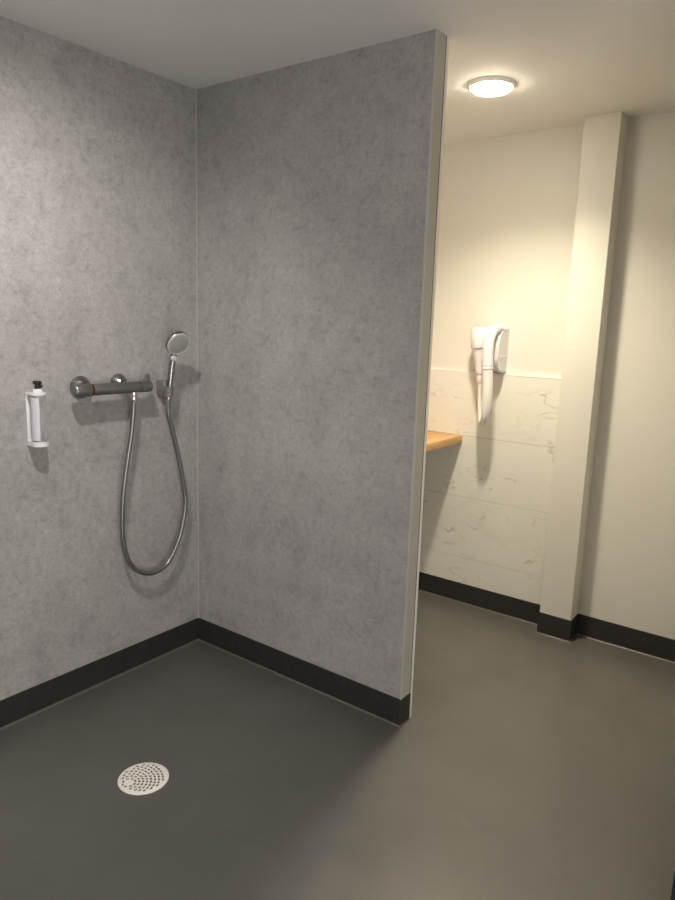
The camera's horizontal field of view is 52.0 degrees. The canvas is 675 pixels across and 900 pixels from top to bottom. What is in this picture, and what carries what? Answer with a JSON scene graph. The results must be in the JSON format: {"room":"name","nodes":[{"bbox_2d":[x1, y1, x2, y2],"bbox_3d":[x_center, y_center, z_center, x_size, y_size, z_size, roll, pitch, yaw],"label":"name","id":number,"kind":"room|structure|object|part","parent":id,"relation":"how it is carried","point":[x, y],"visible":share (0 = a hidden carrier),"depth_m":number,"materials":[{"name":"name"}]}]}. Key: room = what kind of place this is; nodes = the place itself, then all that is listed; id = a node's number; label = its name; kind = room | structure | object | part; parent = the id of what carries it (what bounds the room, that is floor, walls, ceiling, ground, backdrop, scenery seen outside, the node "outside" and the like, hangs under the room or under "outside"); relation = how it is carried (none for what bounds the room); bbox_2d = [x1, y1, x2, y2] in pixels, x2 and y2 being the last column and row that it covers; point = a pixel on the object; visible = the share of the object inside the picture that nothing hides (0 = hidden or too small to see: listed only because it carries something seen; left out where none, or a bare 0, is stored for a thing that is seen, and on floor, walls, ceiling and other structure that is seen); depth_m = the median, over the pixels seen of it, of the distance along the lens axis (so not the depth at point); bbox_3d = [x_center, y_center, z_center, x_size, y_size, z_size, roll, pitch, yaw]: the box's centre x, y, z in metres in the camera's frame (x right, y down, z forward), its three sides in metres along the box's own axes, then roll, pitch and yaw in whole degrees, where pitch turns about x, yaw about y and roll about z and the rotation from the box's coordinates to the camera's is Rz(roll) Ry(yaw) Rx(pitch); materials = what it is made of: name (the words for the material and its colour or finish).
{"room":"shower room","nodes":[
{"label":"shower room","id":0,"kind":"room"},
{"bbox_2d":[0,16,197,699],"bbox_3d":[-1.595,-0.101,1.856,0.100,2.419,3.282,10,13,36],"label":"wall","id":1,"kind":"structure","parent":0,"point":[98,150],"depth_m":2.61,"materials":[{"name":"concrete"}]},
{"bbox_2d":[25,392,48,446],"bbox_3d":[-1.058,-0.109,2.445,0.066,0.190,0.057,10,13,36],"label":"holder","id":2,"kind":"object","parent":1,"relation":"attached to","point":[30,442],"visible":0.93,"depth_m":2.44,"materials":[{"name":"white plastic"}]},
{"bbox_3d":[-1.082,-0.115,2.463,0.005,0.186,0.054,10,13,36],"label":"plate","id":3,"kind":"part","parent":2,"relation":"part of","materials":[{"name":"white plastic"}]},
{"bbox_2d":[30,381,47,441],"bbox_3d":[-1.054,-0.137,2.437,0.052,0.213,0.052,10,13,36],"label":"soap bottle","id":4,"kind":"object","parent":2,"relation":"on","point":[37,403],"visible":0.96,"depth_m":2.42,"materials":[{"name":"white plastic"}]},
{"bbox_2d":[0,618,198,727],"bbox_3d":[-1.615,1.045,2.004,0.004,0.108,3.200,10,13,36],"label":"baseboard","id":5,"kind":"structure","parent":1,"relation":"attached to","point":[22,704],"depth_m":2.81,"materials":[{"name":"plastic"}]},
{"bbox_2d":[0,639,198,729],"bbox_3d":[-1.614,1.097,2.011,0.011,0.006,3.200,10,13,36],"label":"trim","id":6,"kind":"structure","parent":1,"relation":"attached to","point":[187,644],"depth_m":2.82,"materials":[{"name":"plastic"}]},
{"bbox_2d":[70,374,152,398],"bbox_3d":[-0.870,-0.243,2.651,0.089,0.088,0.342,10,13,36],"label":"shower mixer","id":7,"kind":"object","parent":1,"relation":"attached to","point":[81,387],"visible":1,"depth_m":2.61,"materials":[{"name":"grey metal"}]},
{"bbox_3d":[-0.936,-0.217,2.531,0.048,0.048,0.068,10,13,36],"label":"temperature handle","id":8,"kind":"part","parent":7,"relation":"part of","materials":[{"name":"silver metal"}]},
{"bbox_3d":[-0.768,-0.253,2.753,0.045,0.045,0.056,10,13,36],"label":"flow handle","id":9,"kind":"part","parent":7,"relation":"part of","materials":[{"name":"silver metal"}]},
{"bbox_3d":[-0.761,-0.287,2.754,0.022,0.032,0.026,10,13,36],"label":"lever","id":10,"kind":"part","parent":7,"relation":"part of","materials":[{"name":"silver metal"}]},
{"bbox_2d":[120,395,186,575],"bbox_3d":[-0.755,0.150,2.874,0.038,0.774,0.348,10,13,36],"label":"shower hose","id":11,"kind":"object","parent":7,"relation":"attached to","point":[133,398],"visible":1,"depth_m":2.85,"materials":[{"name":"silver metal"}]},
{"bbox_2d":[156,380,173,397],"bbox_3d":[-0.710,-0.251,2.870,0.086,0.071,0.048,10,13,36],"label":"holder","id":12,"kind":"object","parent":1,"relation":"attached to","point":[163,391],"visible":0.91,"depth_m":2.86,"materials":[{"name":"grey plastic"}]},
{"bbox_2d":[165,331,189,399],"bbox_3d":[-0.651,-0.340,2.813,0.102,0.284,0.086,0,11,-11],"label":"shower","id":13,"kind":"object","parent":12,"relation":"in","point":[178,342],"visible":0.98,"depth_m":2.80,"materials":[{"name":"silver metal"}]},
{"bbox_3d":[-0.673,-0.326,2.833,0.070,0.248,0.035,7,12,26],"label":"handle","id":14,"kind":"part","parent":13,"relation":"part of","materials":[{"name":"silver metal"}]},
{"bbox_2d":[195,89,198,617],"bbox_3d":[-0.617,-0.343,3.045,0.005,2.310,0.005,10,13,36],"label":"trim","id":15,"kind":"structure","parent":1,"relation":"attached to","point":[196,89],"depth_m":3.02,"materials":[{"name":"silver metal"}]},
{"bbox_2d":[197,29,435,724],"bbox_3d":[-0.153,-0.220,2.753,1.123,2.419,0.066,10,13,36],"label":"wall","id":16,"kind":"structure","parent":0,"point":[312,176],"depth_m":2.66,"materials":[{"name":"concrete"}]},
{"bbox_2d":[198,639,409,726],"bbox_3d":[-0.191,0.967,2.968,1.130,0.006,0.073,10,13,36],"label":"trim","id":17,"kind":"structure","parent":16,"relation":"attached to","point":[205,642],"depth_m":2.87,"materials":[{"name":"plastic"}]},
{"bbox_2d":[400,29,445,699],"bbox_3d":[0.295,-0.197,2.419,0.002,2.313,0.061,10,13,36],"label":"trim","id":18,"kind":"structure","parent":16,"relation":"attached to","point":[441,40],"depth_m":2.39,"materials":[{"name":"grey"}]},
{"bbox_2d":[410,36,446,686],"bbox_3d":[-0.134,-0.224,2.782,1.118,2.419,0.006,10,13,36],"label":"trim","id":19,"kind":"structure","parent":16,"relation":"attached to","point":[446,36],"depth_m":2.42,"materials":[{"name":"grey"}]},
{"bbox_2d":[0,591,674,899],"bbox_3d":[0.117,1.298,1.526,3.600,0.100,4.660,10,13,36],"label":"floor","id":20,"kind":"structure","parent":0,"point":[526,764],"depth_m":2.29,"materials":[{"name":"plastic"}]},
{"bbox_2d":[118,762,168,794],"bbox_3d":[-0.638,1.080,2.275,0.163,0.006,0.163,10,13,36],"label":"floor drain","id":21,"kind":"object","parent":20,"relation":"on","point":[146,778],"visible":1,"depth_m":2.27,"materials":[{"name":"white metal"}]},
{"bbox_2d":[0,0,674,143],"bbox_3d":[0.199,-1.177,1.067,3.600,0.100,4.660,10,13,36],"label":"ceiling","id":22,"kind":"structure","parent":0,"point":[568,61],"depth_m":2.29,"materials":[{"name":"paint"}]},
{"bbox_2d":[467,76,515,96],"bbox_3d":[0.593,-1.397,2.669,0.184,0.026,0.184,10,13,36],"label":"recessed light","id":23,"kind":"object","parent":22,"relation":"in","point":[488,86],"visible":1,"depth_m":2.63,"materials":[{"name":"white plastic"}]},
{"bbox_2d":[471,81,511,96],"bbox_3d":[0.593,-1.393,2.670,0.156,0.018,0.156,10,13,36],"label":"diffuser","id":24,"kind":"object","parent":23,"relation":"attached to","point":[481,88],"depth_m":2.64,"materials":[{"name":"white plastic"}]},
{"bbox_2d":[409,36,449,717],"bbox_3d":[-0.127,-0.226,2.790,1.119,2.419,0.016,10,13,36],"label":"wall","id":25,"kind":"structure","parent":0,"point":[448,38],"depth_m":2.43,"materials":[{"name":"white"}]},
{"bbox_2d":[431,111,674,639],"bbox_3d":[1.566,-0.222,3.069,3.500,2.419,0.100,10,13,36],"label":"wall","id":26,"kind":"structure","parent":0,"point":[507,217],"depth_m":3.27,"materials":[{"name":"beige paint"}]},
{"bbox_2d":[418,589,536,624],"bbox_3d":[0.569,0.820,3.896,1.219,0.006,0.011,10,13,36],"label":"trim","id":27,"kind":"structure","parent":26,"relation":"attached to","point":[418,589],"depth_m":3.75,"materials":[{"name":"plastic"}]},
{"bbox_2d":[419,370,560,604],"bbox_3d":[0.599,0.201,3.794,1.219,1.261,0.021,10,13,36],"label":"wall tiles","id":28,"kind":"structure","parent":26,"relation":"attached to","point":[486,499],"depth_m":3.63,"materials":[{"name":"tile"}]},
{"bbox_2d":[418,572,539,623],"bbox_3d":[0.573,0.767,3.889,1.219,0.108,0.004,10,13,36],"label":"baseboard","id":29,"kind":"structure","parent":28,"relation":"attached to","point":[504,604],"depth_m":3.74,"materials":[{"name":"plastic"}]},
{"bbox_2d":[471,324,509,425],"bbox_3d":[0.736,-0.381,3.485,0.168,0.508,0.197,10,13,36],"label":"hair dryer","id":30,"kind":"object","parent":26,"relation":"attached to","point":[489,345],"visible":1,"depth_m":3.42,"materials":[{"name":"white plastic"}]},
{"bbox_3d":[0.717,-0.500,3.489,0.101,0.240,0.095,10,13,36],"label":"motor","id":31,"kind":"part","parent":30,"relation":"part of","materials":[{"name":"white plastic"}]},
{"bbox_2d":[431,368,560,379],"bbox_3d":[0.619,-0.421,3.678,1.219,0.006,0.022,10,13,36],"label":"trim","id":32,"kind":"structure","parent":26,"relation":"attached to","point":[431,368],"depth_m":3.49,"materials":[{"name":"white"}]},
{"bbox_2d":[535,631,576,642],"bbox_3d":[1.098,0.917,3.466,0.177,0.006,0.122,10,13,36],"label":"trim","id":33,"kind":"structure","parent":26,"relation":"attached to","point":[571,640],"depth_m":3.42,"materials":[{"name":"plastic"}]},
{"bbox_2d":[577,614,674,661],"bbox_3d":[1.496,0.918,3.239,0.747,0.108,0.004,10,13,36],"label":"baseboard","id":34,"kind":"structure","parent":26,"relation":"attached to","point":[631,638],"depth_m":3.31,"materials":[{"name":"plastic"}]},
{"bbox_2d":[577,634,674,662],"bbox_3d":[1.492,0.971,3.246,0.747,0.006,0.011,10,13,36],"label":"trim","id":35,"kind":"structure","parent":26,"relation":"attached to","point":[577,634],"depth_m":3.32,"materials":[{"name":"plastic"}]},
{"bbox_2d":[540,111,628,620],"bbox_3d":[1.140,-0.269,3.250,0.156,2.419,0.112,10,13,36],"label":"wall pillar","id":36,"kind":"structure","parent":0,"point":[604,135],"depth_m":3.17,"materials":[{"name":"beige paint"}]},
{"bbox_2d":[537,611,578,640],"bbox_3d":[1.102,0.865,3.459,0.164,0.108,0.116,10,13,36],"label":"baseboard","id":37,"kind":"structure","parent":36,"relation":"attached to","point":[558,627],"depth_m":3.41,"materials":[{"name":"plastic"}]},
{"bbox_3d":[-0.226,-0.390,3.657,0.100,2.419,1.278,10,13,36],"label":"wall","id":38,"kind":"structure","parent":0,"visible":0},
{"bbox_2d":[426,431,461,451],"bbox_3d":[0.044,-0.031,3.434,0.690,0.041,1.154,10,13,36],"label":"countertop","id":39,"kind":"structure","parent":38,"relation":"attached to","point":[435,440],"depth_m":3.57,"materials":[{"name":"brown wood"}]},
{"bbox_3d":[1.931,0.024,1.811,1.378,2.419,1.510,10,13,36],"label":"wall","id":40,"kind":"structure","parent":0,"visible":0},
{"bbox_2d":[671,871,674,899],"bbox_3d":[1.851,1.150,2.050,1.282,0.108,1.514,10,13,36],"label":"baseboard","id":41,"kind":"structure","parent":40,"relation":"attached to","point":[673,885],"depth_m":1.83,"materials":[{"name":"plastic"}]}
]}

